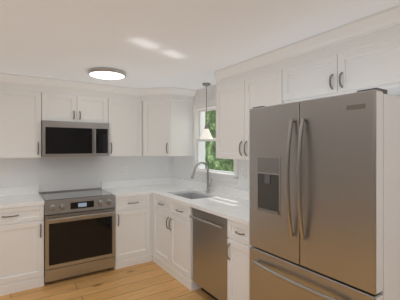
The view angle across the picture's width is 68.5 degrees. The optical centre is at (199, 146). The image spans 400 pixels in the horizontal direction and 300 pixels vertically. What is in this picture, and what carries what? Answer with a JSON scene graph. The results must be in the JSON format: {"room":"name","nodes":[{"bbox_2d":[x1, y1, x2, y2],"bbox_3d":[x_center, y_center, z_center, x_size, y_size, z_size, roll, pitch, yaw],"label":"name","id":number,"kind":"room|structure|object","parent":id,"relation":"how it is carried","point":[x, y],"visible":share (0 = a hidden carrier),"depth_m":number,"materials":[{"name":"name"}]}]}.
{"room":"kitchen","nodes":[
{"label":"kitchen","id":0,"kind":"room"},
{"bbox_2d":[0,156,171,191],"bbox_3d":[-2.322,0.349,3.572,4.700,2.290,0.150,0,0,-33],"label":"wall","id":1,"kind":"structure","parent":0,"point":[46,174],"depth_m":3.93,"materials":[{"name":"tile"}]},
{"bbox_2d":[0,89,40,157],"bbox_3d":[-2.169,-0.256,3.355,0.610,0.760,0.375,0,0,-33],"label":"upper cabinet","id":2,"kind":"object","parent":1,"relation":"attached to","point":[20,123],"visible":1,"depth_m":3.29,"materials":[{"name":"white paint"}]},
{"bbox_2d":[41,92,107,122],"bbox_3d":[-1.594,-0.471,3.734,0.762,0.330,0.375,0,0,-33],"label":"upper cabinet","id":3,"kind":"object","parent":1,"relation":"attached to","point":[64,107],"visible":0.88,"depth_m":3.58,"materials":[{"name":"white paint"}]},
{"bbox_2d":[41,120,108,156],"bbox_3d":[-1.572,-0.095,3.700,0.758,0.420,0.456,0,0,-33],"label":"microwave","id":4,"kind":"object","parent":3,"relation":"attached to","point":[66,139],"visible":1,"depth_m":3.53,"materials":[{"name":"grey"}]},
{"bbox_2d":[0,72,196,101],"bbox_3d":[-1.284,-0.716,3.724,2.494,0.158,0.733,0,0,-33],"label":"crown molding","id":5,"kind":"structure","parent":1,"relation":"attached to","point":[31,83],"depth_m":3.69,"materials":[{"name":"white paint"}]},
{"bbox_2d":[0,176,248,212],"bbox_3d":[-0.789,0.530,2.973,2.494,0.100,2.532,0,0,-33],"label":"backsplash","id":6,"kind":"structure","parent":1,"relation":"attached to","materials":[{"name":"white stone"}]},
{"bbox_2d":[123,166,126,173],"bbox_3d":[-1.092,0.334,4.286,0.070,0.114,0.010,0,0,-33],"label":"electrical outlet","id":7,"kind":"object","parent":1,"relation":"attached to","point":[124,169],"visible":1,"depth_m":4.28,"materials":[{"name":"white plastic"}]},
{"bbox_2d":[108,98,141,155],"bbox_3d":[-1.079,-0.256,4.073,0.467,0.760,0.375,0,0,-33],"label":"upper cabinet","id":8,"kind":"object","parent":1,"relation":"attached to","point":[125,126],"visible":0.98,"depth_m":3.95,"materials":[{"name":"white paint"}]},
{"bbox_2d":[142,100,193,155],"bbox_3d":[-0.536,-0.256,4.266,0.648,0.760,0.650,0,0,-33],"label":"upper cabinet","id":9,"kind":"object","parent":1,"relation":"attached to","point":[167,127],"visible":0.96,"depth_m":4.03,"materials":[{"name":"white paint"}]},
{"bbox_2d":[0,261,214,299],"bbox_3d":[-0.684,1.544,1.088,4.700,0.100,6.100,0,0,-33],"label":"floor","id":10,"kind":"structure","parent":0,"point":[151,280],"depth_m":3.10,"materials":[{"name":"brown wood"}]},
{"bbox_2d":[0,205,43,295],"bbox_3d":[-2.089,1.056,3.234,0.610,0.875,0.665,0,0,-33],"label":"base cabinet","id":11,"kind":"object","parent":10,"relation":"on","point":[21,248],"visible":1,"depth_m":3.05,"materials":[{"name":"white paint"}]},
{"bbox_2d":[0,185,43,208],"bbox_3d":[-2.095,0.548,3.242,0.610,0.136,0.645,0,0,-33],"label":"countertop","id":12,"kind":"structure","parent":11,"relation":"on","point":[10,197],"depth_m":3.38,"materials":[{"name":"white stone"}]},
{"bbox_2d":[39,188,115,282],"bbox_3d":[-1.494,1.029,3.582,0.762,0.930,0.718,0,0,-33],"label":"range","id":13,"kind":"object","parent":10,"relation":"on","point":[79,231],"visible":0.98,"depth_m":3.34,"materials":[{"name":"grey metal"}]},
{"bbox_2d":[113,195,149,269],"bbox_3d":[-1.003,1.056,3.950,0.457,0.875,0.665,0,0,-33],"label":"base cabinet","id":14,"kind":"object","parent":10,"relation":"on","point":[132,230],"visible":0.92,"depth_m":3.70,"materials":[{"name":"white paint"}]},
{"bbox_2d":[101,179,147,197],"bbox_3d":[-1.009,0.548,3.956,0.453,0.136,0.647,0,0,-33],"label":"countertop","id":15,"kind":"structure","parent":14,"relation":"on","point":[120,188],"depth_m":4.11,"materials":[{"name":"white stone"}]},
{"bbox_2d":[149,194,152,260],"bbox_3d":[-0.548,1.056,4.274,0.659,0.875,0.624,0,0,-33],"label":"base cabinet","id":16,"kind":"object","parent":10,"relation":"on","point":[151,227],"visible":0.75,"depth_m":3.86,"materials":[{"name":"white paint"}]},
{"bbox_2d":[153,195,200,290],"bbox_3d":[-0.117,1.056,3.615,0.665,0.875,0.974,0,0,-33],"label":"base cabinet","id":17,"kind":"object","parent":10,"relation":"on","point":[172,238],"visible":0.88,"depth_m":3.36,"materials":[{"name":"white paint"}]},
{"bbox_2d":[140,162,248,225],"bbox_3d":[-0.025,0.497,3.476,0.664,0.621,2.532,0,0,-33],"label":"countertop","id":18,"kind":"structure","parent":17,"relation":"on","point":[230,203],"depth_m":3.48,"materials":[{"name":"white stone"}]},
{"bbox_2d":[190,162,211,192],"bbox_3d":[0.014,0.383,3.681,0.285,0.393,0.085,0,0,-33],"label":"faucet","id":19,"kind":"object","parent":18,"relation":"on","point":[209,186],"depth_m":3.74,"materials":[{"name":"silver metal"}]},
{"bbox_2d":[189,208,227,299],"bbox_3d":[0.308,1.058,2.951,0.666,0.872,0.598,0,0,-33],"label":"dishwasher","id":20,"kind":"object","parent":10,"relation":"on","point":[209,256],"visible":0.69,"depth_m":2.78,"materials":[{"name":"grey metal"}]},
{"bbox_2d":[226,219,250,299],"bbox_3d":[0.577,1.056,2.562,0.665,0.875,0.343,0,0,-33],"label":"base cabinet","id":21,"kind":"object","parent":10,"relation":"on","point":[237,249],"visible":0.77,"depth_m":2.44,"materials":[{"name":"white paint"}]},
{"bbox_2d":[249,88,399,299],"bbox_3d":[0.872,0.598,1.995,0.758,1.792,0.908,0,0,-33],"label":"fridge","id":22,"kind":"object","parent":10,"relation":"on","point":[324,198],"visible":1,"depth_m":1.67,"materials":[{"name":"grey metal"}]},
{"bbox_2d":[0,0,399,89],"bbox_3d":[-0.684,-0.846,1.088,4.700,0.100,6.100,0,0,-33],"label":"ceiling","id":23,"kind":"structure","parent":0,"point":[191,44],"depth_m":2.06,"materials":[{"name":"paint"}]},
{"bbox_2d":[88,67,125,79],"bbox_3d":[-0.987,-0.771,3.128,0.390,0.047,0.390,0,0,-33],"label":"flush ceiling light","id":24,"kind":"object","parent":23,"relation":"attached to","point":[107,73],"visible":1,"depth_m":3.04,"materials":[{"name":"silver metal"}]},
{"bbox_2d":[200,83,212,138],"bbox_3d":[0.081,-0.448,3.689,0.168,0.695,0.168,0,0,-33],"label":"pendant light","id":25,"kind":"object","parent":23,"relation":"hanging from","point":[206,134],"visible":1,"depth_m":3.66,"materials":[{"name":"white glass"}]},
{"bbox_2d":[172,84,399,190],"bbox_3d":[1.215,0.349,2.341,0.150,2.290,5.800,0,0,-33],"label":"wall","id":26,"kind":"structure","parent":0,"point":[182,166],"depth_m":3.98,"materials":[{"name":"paint"}]},
{"bbox_2d":[190,100,238,182],"bbox_3d":[0.219,-0.085,3.807,0.200,1.007,0.989,0,0,-33],"label":"window unit","id":27,"kind":"structure","parent":26,"relation":"in","point":[199,119],"depth_m":4.04,"materials":[{"name":"paint"}]},
{"bbox_2d":[241,168,245,178],"bbox_3d":[0.487,0.294,3.298,0.010,0.114,0.070,0,0,-33],"label":"electrical outlet","id":28,"kind":"object","parent":26,"relation":"attached to","point":[243,172],"visible":1,"depth_m":3.29,"materials":[{"name":"white plastic"}]},
{"bbox_2d":[216,70,283,159],"bbox_3d":[0.547,-0.256,2.872,0.375,0.760,0.912,0,0,-33],"label":"upper cabinet","id":29,"kind":"object","parent":26,"relation":"attached to","point":[236,102],"visible":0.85,"depth_m":2.83,"materials":[{"name":"white paint"}]},
{"bbox_2d":[215,5,399,87],"bbox_3d":[0.803,-0.716,2.465,0.395,0.158,1.874,0,0,-33],"label":"crown molding","id":30,"kind":"structure","parent":26,"relation":"attached to","point":[380,26],"depth_m":2.09,"materials":[{"name":"white paint"}]},
{"bbox_2d":[282,37,399,103],"bbox_3d":[1.063,-0.493,2.089,0.375,0.285,0.960,0,0,-33],"label":"upper cabinet","id":31,"kind":"object","parent":26,"relation":"attached to","point":[376,65],"visible":0.98,"depth_m":1.96,"materials":[{"name":"white paint"}]},
{"label":"outside","id":32,"kind":"structure","parent":0,"visible":0},
{"bbox_2d":[205,110,232,171],"bbox_3d":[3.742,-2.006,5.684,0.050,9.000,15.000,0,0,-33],"label":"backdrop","id":33,"kind":"structure","parent":32,"point":[208,144],"depth_m":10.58,"materials":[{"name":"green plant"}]}
]}

